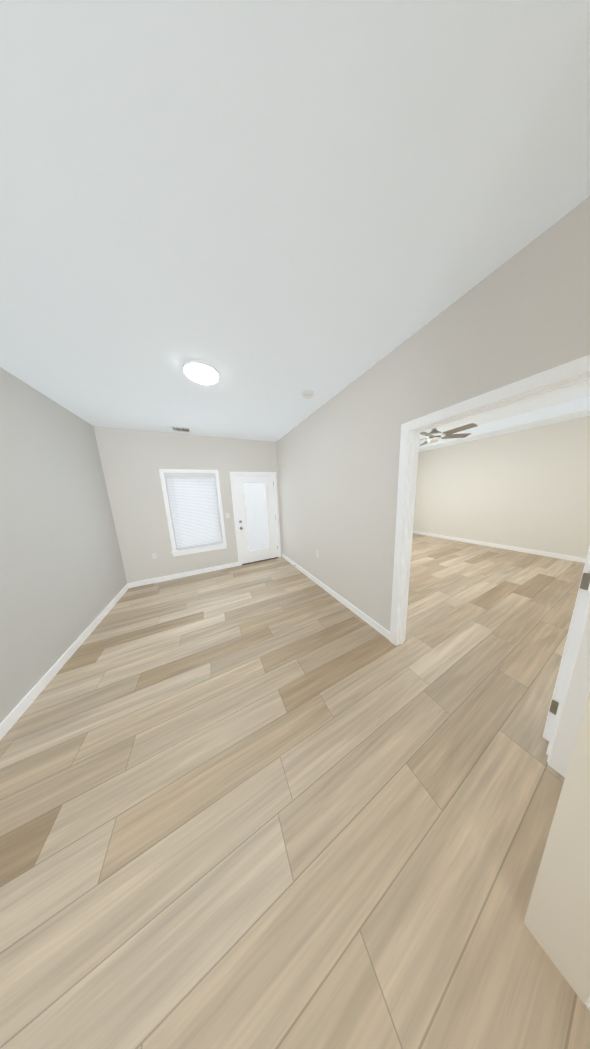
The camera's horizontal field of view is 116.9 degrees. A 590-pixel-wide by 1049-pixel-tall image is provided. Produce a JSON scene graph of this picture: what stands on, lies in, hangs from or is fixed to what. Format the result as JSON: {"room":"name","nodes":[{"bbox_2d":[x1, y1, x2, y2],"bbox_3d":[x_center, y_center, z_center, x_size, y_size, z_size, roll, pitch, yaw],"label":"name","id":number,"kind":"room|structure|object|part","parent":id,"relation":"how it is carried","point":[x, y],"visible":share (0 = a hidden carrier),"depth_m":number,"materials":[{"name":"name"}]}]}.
{"room":"empty living room","nodes":[
{"label":"empty living room","id":0,"kind":"room"},
{"bbox_2d":[0,367,126,722],"bbox_3d":[-1.698,0.258,0.105,0.120,2.740,6.600,-7,11,-25],"label":"wall","id":1,"kind":"structure","parent":0,"point":[63,581],"depth_m":1.79,"materials":[{"name":"beige paint"}]},
{"bbox_2d":[0,583,128,740],"bbox_3d":[-1.581,1.552,0.360,0.017,0.095,6.600,-7,11,-25],"label":"baseboard","id":2,"kind":"structure","parent":1,"relation":"attached to","point":[18,710],"depth_m":1.63,"materials":[{"name":"white wood"}]},
{"bbox_2d":[93,426,281,582],"bbox_3d":[0.425,-0.822,4.789,8.170,3.100,0.150,-7,11,-25],"label":"wall","id":3,"kind":"structure","parent":0,"point":[133,462],"depth_m":3.32,"materials":[{"name":"beige paint"}]},
{"bbox_2d":[129,562,238,587],"bbox_3d":[-2.143,0.994,3.704,1.924,0.095,0.017,-7,11,-25],"label":"baseboard","id":4,"kind":"structure","parent":3,"relation":"attached to","point":[144,582],"depth_m":3.63,"materials":[{"name":"white wood"}]},
{"bbox_2d":[159,469,226,555],"bbox_3d":[-1.993,-0.259,3.655,1.015,1.645,0.190,-7,11,-25],"label":"window","id":5,"kind":"structure","parent":3,"relation":"in","point":[176,552],"depth_m":3.56,"materials":[{"name":"white wood"}]},
{"bbox_2d":[165,473,221,549],"bbox_3d":[-1.986,-0.275,3.636,0.843,1.472,0.064,-7,11,-25],"label":"window blind","id":6,"kind":"object","parent":5,"relation":"attached to","point":[194,510],"visible":1,"depth_m":3.63,"materials":[{"name":"white plastic"}]},
{"bbox_3d":[-2.025,-0.285,3.715,0.879,1.504,0.048,-7,11,-25],"label":"window sash","id":7,"kind":"part","parent":5,"relation":"part of","materials":[{"name":"white plastic"}]},
{"bbox_2d":[229,472,280,565],"bbox_3d":[-0.891,-0.157,4.230,1.032,2.075,0.168,-7,11,-25],"label":"door frame","id":8,"kind":"structure","parent":3,"relation":"attached to","point":[235,510],"depth_m":4.07,"materials":[{"name":"white wood"}]},
{"bbox_2d":[233,475,277,563],"bbox_3d":[-0.875,-0.126,4.205,0.886,1.980,0.065,-7,11,-25],"label":"exterior door","id":9,"kind":"structure","parent":3,"relation":"in","point":[255,501],"depth_m":4.18,"materials":[{"name":"white glass"}]},
{"bbox_3d":[-0.888,-0.190,4.189,0.568,1.604,0.065,-7,11,-25],"label":"lite frame","id":10,"kind":"part","parent":9,"relation":"part of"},
{"bbox_3d":[-0.888,-0.190,4.189,0.500,1.536,0.014,-7,11,-25],"label":"glass","id":11,"kind":"part","parent":9,"relation":"part of","materials":[{"name":"white glass"}]},
{"bbox_2d":[0,533,589,1048],"bbox_3d":[1.967,1.180,2.074,8.170,0.060,6.870,-7,11,-25],"label":"floor","id":12,"kind":"structure","parent":0,"point":[278,803],"depth_m":0.89,"materials":[{"name":"brown wood"}]},
{"bbox_2d":[242,557,277,564],"bbox_3d":[-0.849,0.854,4.409,0.892,0.020,0.162,-7,11,-25],"label":"threshold","id":13,"kind":"object","parent":12,"relation":"on","point":[259,561],"visible":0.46,"depth_m":4.32,"materials":[{"name":"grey metal"}]},
{"bbox_2d":[0,0,589,451],"bbox_3d":[1.843,-1.704,1.572,8.170,0.320,6.870,-7,11,-25],"label":"ceiling","id":14,"kind":"structure","parent":0,"point":[270,210],"depth_m":0.70,"materials":[{"name":"paint"}]},
{"bbox_2d":[171,426,189,431],"bbox_3d":[-1.960,-1.643,3.119,0.270,0.008,0.210,-7,11,-25],"label":"ceiling vent","id":15,"kind":"object","parent":14,"relation":"in","point":[181,429],"visible":1,"depth_m":3.11,"materials":[{"name":"white plastic"}]},
{"bbox_2d":[183,360,218,383],"bbox_3d":[-0.881,-1.432,1.714,0.304,0.033,0.304,-7,11,-25],"label":"recessed light","id":16,"kind":"object","parent":14,"relation":"in","point":[201,372],"visible":0.98,"depth_m":1.67,"materials":[{"name":"white plastic"}]},
{"bbox_2d":[302,389,313,398],"bbox_3d":[0.155,-1.548,2.152,0.136,0.043,0.136,-7,11,-25],"label":"smoke detector","id":17,"kind":"object","parent":14,"relation":"attached to","point":[307,394],"visible":0.98,"depth_m":2.12,"materials":[{"name":"white plastic"}]},
{"bbox_2d":[419,423,477,445],"bbox_3d":[2.736,-1.876,3.542,1.310,0.493,1.310,-7,11,-25],"label":"fan","id":18,"kind":"object","parent":14,"relation":"hanging from","point":[433,435],"visible":0.85,"depth_m":3.50,"materials":[{"name":"silver metal"}]},
{"bbox_2d":[276,196,589,631],"bbox_3d":[1.122,-0.265,1.419,0.120,3.100,6.600,-7,11,-25],"label":"wall","id":19,"kind":"structure","parent":0,"point":[524,313],"depth_m":1.57,"materials":[{"name":"beige paint"}]},
{"bbox_2d":[282,554,389,640],"bbox_3d":[0.342,0.969,3.233,0.013,0.095,3.002,-7,11,-25],"label":"baseboard","id":20,"kind":"structure","parent":19,"relation":"attached to","point":[367,619],"depth_m":2.47,"materials":[{"name":"white wood"}]},
{"bbox_2d":[390,355,589,777],"bbox_3d":[1.250,0.246,1.284,0.156,2.110,1.060,-7,11,-25],"label":"door frame","id":21,"kind":"structure","parent":19,"relation":"attached to","point":[574,703],"depth_m":1.02,"materials":[{"name":"white wood"}]},
{"bbox_2d":[543,545,589,740],"bbox_3d":[1.887,0.281,1.120,0.944,2.019,0.168,-7,11,-25],"label":"bedroom door","id":22,"kind":"structure","parent":19,"relation":"in","point":[572,631],"depth_m":1.00,"materials":[{"name":"white wood"}]},
{"bbox_2d":[413,416,589,557],"bbox_3d":[4.966,-0.994,4.626,0.120,3.090,4.080,-7,11,-25],"label":"wall","id":23,"kind":"structure","parent":0,"point":[528,488],"depth_m":4.21,"materials":[{"name":"paint"}]},
{"bbox_2d":[413,531,585,562],"bbox_3d":[4.970,0.487,4.855,0.013,0.095,4.020,-7,11,-25],"label":"baseboard","id":24,"kind":"structure","parent":23,"relation":"attached to","point":[559,556],"depth_m":4.35,"materials":[{"name":"white wood"}]},
{"bbox_2d":[524,692,589,1004],"bbox_3d":[1.121,0.064,0.523,0.720,2.740,0.120,-7,11,-25],"label":"wall","id":25,"kind":"structure","parent":0,"point":[557,921],"depth_m":0.55,"materials":[{"name":"beige paint"}]},
{"bbox_2d":[586,995,589,1009],"bbox_3d":[1.193,1.377,0.683,0.690,0.095,0.017,-7,11,-25],"label":"baseboard","id":26,"kind":"structure","parent":25,"relation":"attached to","point":[588,1000],"depth_m":0.54,"materials":[{"name":"white wood"}]}
]}

